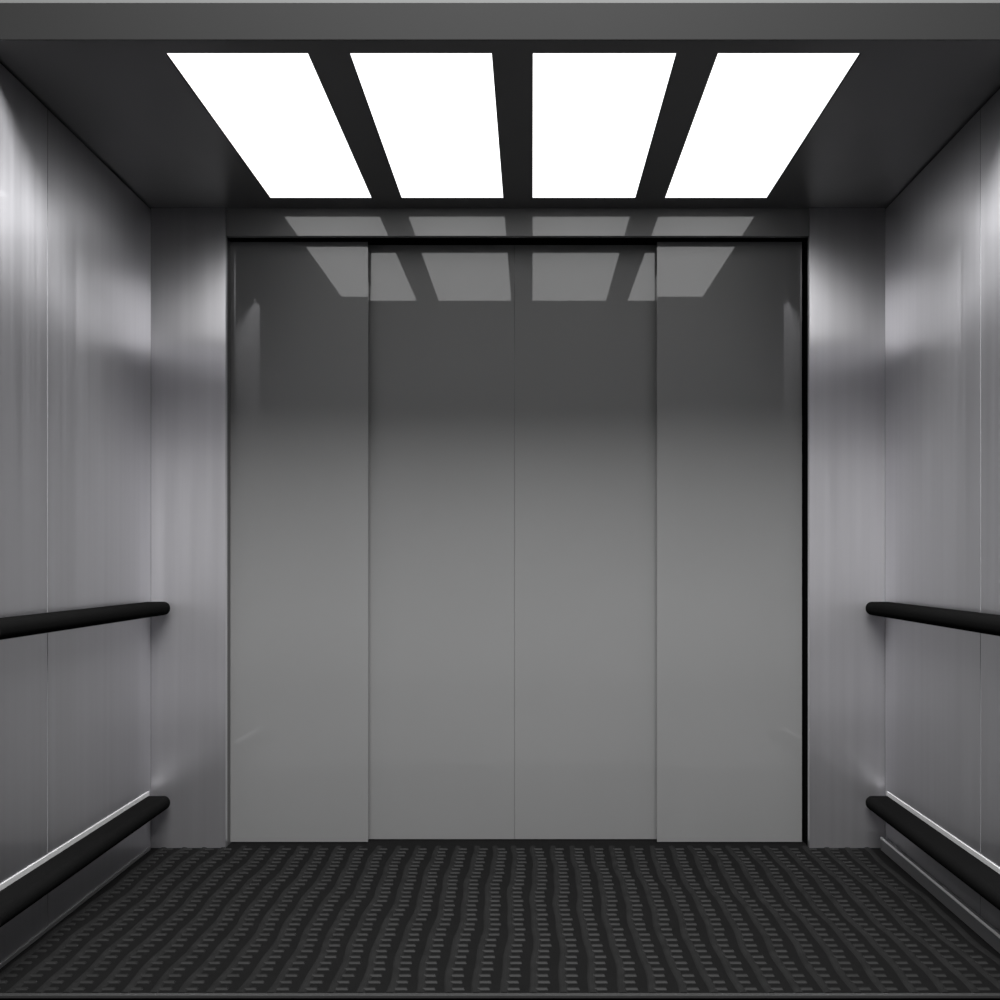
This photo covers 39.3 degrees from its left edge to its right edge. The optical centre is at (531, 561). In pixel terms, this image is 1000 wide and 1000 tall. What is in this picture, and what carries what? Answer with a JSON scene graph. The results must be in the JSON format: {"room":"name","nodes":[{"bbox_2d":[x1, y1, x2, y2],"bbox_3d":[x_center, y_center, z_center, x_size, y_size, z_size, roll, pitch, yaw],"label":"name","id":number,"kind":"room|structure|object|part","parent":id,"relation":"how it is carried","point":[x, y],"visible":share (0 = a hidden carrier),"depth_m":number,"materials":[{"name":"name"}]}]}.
{"room":"elevator interior","nodes":[
{"label":"elevator interior","id":0,"kind":"room"},
{"bbox_2d":[0,63,150,962],"bbox_3d":[-1.359,-0.144,4.151,0.082,2.283,1.866,0,0,-1],"label":"wall","id":1,"kind":"structure","parent":0,"point":[75,240],"depth_m":3.96,"materials":[{"name":"metal"}]},
{"bbox_3d":[-1.320,-0.116,3.508,0.020,2.227,0.579,0,0,-1],"label":"wall panel","id":2,"kind":"part","parent":1,"relation":"part of","materials":[{"name":"metal"}]},
{"bbox_2d":[0,847,149,968],"bbox_3d":[-1.314,0.992,4.046,0.006,0.010,1.615,0,0,-1],"label":"baseboard","id":3,"kind":"structure","parent":1,"relation":"attached to","point":[140,855],"depth_m":3.96,"materials":[{"name":"metal"}]},
{"bbox_2d":[0,791,169,926],"bbox_3d":[-1.278,0.824,4.049,0.080,0.060,1.631,0,0,-1],"label":"handrail","id":4,"kind":"object","parent":1,"relation":"attached to","point":[28,886],"visible":1,"depth_m":3.86,"materials":[{"name":"black rubber"}]},
{"bbox_2d":[0,602,169,639],"bbox_3d":[-1.278,0.160,4.049,0.080,0.046,1.631,0,0,-1],"label":"handrail","id":5,"kind":"object","parent":1,"relation":"attached to","point":[32,624],"visible":1,"depth_m":3.81,"materials":[{"name":"black rubber"}]},
{"bbox_3d":[-1.332,-0.116,4.341,0.020,2.227,1.082,0,0,-1],"label":"wall panel","id":6,"kind":"part","parent":1,"relation":"part of","materials":[{"name":"metal"}]},
{"bbox_2d":[0,838,999,999],"bbox_3d":[-0.049,1.011,4.161,2.660,0.034,1.845,0,0,0],"label":"floor","id":7,"kind":"structure","parent":0,"point":[514,915],"depth_m":3.88,"materials":[{"name":"black rubber"}]},
{"bbox_2d":[0,40,999,208],"bbox_3d":[-0.049,-1.255,4.199,2.680,0.040,1.770,0,0,0],"label":"ceiling","id":8,"kind":"structure","parent":0,"point":[900,103],"depth_m":3.83,"materials":[{"name":"metal"}]},
{"bbox_2d":[165,53,371,198],"bbox_3d":[-0.717,-1.245,4.080,0.348,0.020,1.365,0,0,0],"label":"recessed light","id":9,"kind":"object","parent":8,"relation":"in","point":[275,110],"visible":0.8,"depth_m":3.92,"materials":[{"name":"white plastic"}]},
{"bbox_2d":[349,53,503,198],"bbox_3d":[-0.270,-1.245,4.080,0.348,0.020,1.365,0,0,0],"label":"recessed light","id":10,"kind":"object","parent":8,"relation":"in","point":[434,115],"visible":0.8,"depth_m":3.92,"materials":[{"name":"white plastic"}]},
{"bbox_2d":[532,53,676,198],"bbox_3d":[0.176,-1.245,4.080,0.352,0.020,1.365,0,0,0],"label":"recessed light","id":11,"kind":"object","parent":8,"relation":"in","point":[595,116],"visible":0.87,"depth_m":3.92,"materials":[{"name":"white plastic"}]},
{"bbox_2d":[664,53,860,198],"bbox_3d":[0.624,-1.245,4.080,0.349,0.020,1.365,0,0,0],"label":"recessed light","id":12,"kind":"object","parent":8,"relation":"in","point":[755,112],"visible":0.8,"depth_m":3.92,"materials":[{"name":"white plastic"}]},
{"bbox_2d":[0,0,999,2],"bbox_3d":[0.000,-0.602,3.294,8.000,3.200,0.140,0,0,0],"label":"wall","id":13,"kind":"structure","parent":0,"point":[1,1],"depth_m":3.31,"materials":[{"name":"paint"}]},
{"bbox_2d":[0,3,999,39],"bbox_3d":[-0.049,-1.279,3.312,2.760,0.088,0.003,0,0,0],"label":"trim","id":14,"kind":"structure","parent":13,"relation":"attached to","point":[18,21],"depth_m":3.31,"materials":[{"name":"grey paint"}]},
{"bbox_2d":[0,993,999,997],"bbox_3d":[-0.049,1.000,3.228,2.660,0.007,0.019,0,0,0],"label":"sill","id":15,"kind":"structure","parent":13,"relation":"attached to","point":[2,995],"depth_m":3.22,"materials":[{"name":"metal"}]},
{"bbox_2d":[151,208,884,847],"bbox_3d":[-0.049,-0.104,5.004,2.760,2.263,0.240,0,0,0],"label":"wall","id":16,"kind":"structure","parent":0,"point":[843,249],"depth_m":4.88,"materials":[{"name":"metal"}]},
{"bbox_3d":[-1.199,-0.119,4.899,0.260,2.233,0.030,0,0,0],"label":"return panel","id":17,"kind":"part","parent":16,"relation":"part of","materials":[{"name":"metal"}]},
{"bbox_2d":[230,242,368,841],"bbox_3d":[-0.844,-0.082,4.986,0.524,2.151,0.035,0,0,0],"label":"door","id":18,"kind":"structure","parent":16,"relation":"in","point":[299,311],"depth_m":4.97,"materials":[{"name":"metal"}]},
{"bbox_2d":[369,245,514,838],"bbox_3d":[-0.352,-0.082,5.036,0.579,2.151,0.035,0,0,0],"label":"door","id":19,"kind":"structure","parent":16,"relation":"in","point":[442,317],"depth_m":5.02,"materials":[{"name":"metal"}]},
{"bbox_3d":[-0.051,-1.186,4.899,2.034,0.098,0.029,0,0,0],"label":"transom panel","id":20,"kind":"part","parent":16,"relation":"part of","materials":[{"name":"metal"}]},
{"bbox_2d":[515,245,655,838],"bbox_3d":[0.221,-0.082,5.036,0.566,2.151,0.035,0,0,0],"label":"door","id":21,"kind":"structure","parent":16,"relation":"in","point":[585,315],"depth_m":5.02,"materials":[{"name":"metal"}]},
{"bbox_2d":[656,242,801,841],"bbox_3d":[0.701,-0.082,4.986,0.515,2.151,0.035,0,0,0],"label":"door","id":22,"kind":"structure","parent":16,"relation":"in","point":[729,314],"depth_m":4.97,"materials":[{"name":"metal"}]},
{"bbox_3d":[1.100,-0.119,4.899,0.263,2.233,0.030,0,0,0],"label":"return panel","id":23,"kind":"part","parent":16,"relation":"part of","materials":[{"name":"metal"}]},
{"bbox_2d":[885,89,999,930],"bbox_3d":[1.262,-0.144,4.151,0.082,2.283,1.866,0,0,1],"label":"wall","id":24,"kind":"structure","parent":0,"point":[942,231],"depth_m":4.13,"materials":[{"name":"metal"}]},
{"bbox_2d":[866,791,999,909],"bbox_3d":[1.180,0.824,4.049,0.080,0.060,1.631,0,0,1],"label":"handrail","id":25,"kind":"object","parent":24,"relation":"attached to","point":[980,874],"visible":1,"depth_m":3.99,"materials":[{"name":"black rubber"}]},
{"bbox_2d":[866,602,999,635],"bbox_3d":[1.180,0.160,4.049,0.080,0.046,1.631,0,0,1],"label":"handrail","id":26,"kind":"object","parent":24,"relation":"attached to","point":[985,623],"visible":1,"depth_m":3.95,"materials":[{"name":"black rubber"}]},
{"bbox_2d":[880,837,999,952],"bbox_3d":[1.208,0.975,4.046,0.022,0.044,1.616,0,0,1],"label":"baseboard","id":27,"kind":"structure","parent":24,"relation":"attached to","point":[969,916],"depth_m":4.07,"materials":[{"name":"metal"}]},
{"bbox_3d":[1.223,-0.116,3.508,0.020,2.227,0.579,0,0,1],"label":"wall panel","id":28,"kind":"part","parent":24,"relation":"part of","materials":[{"name":"metal"}]}
]}

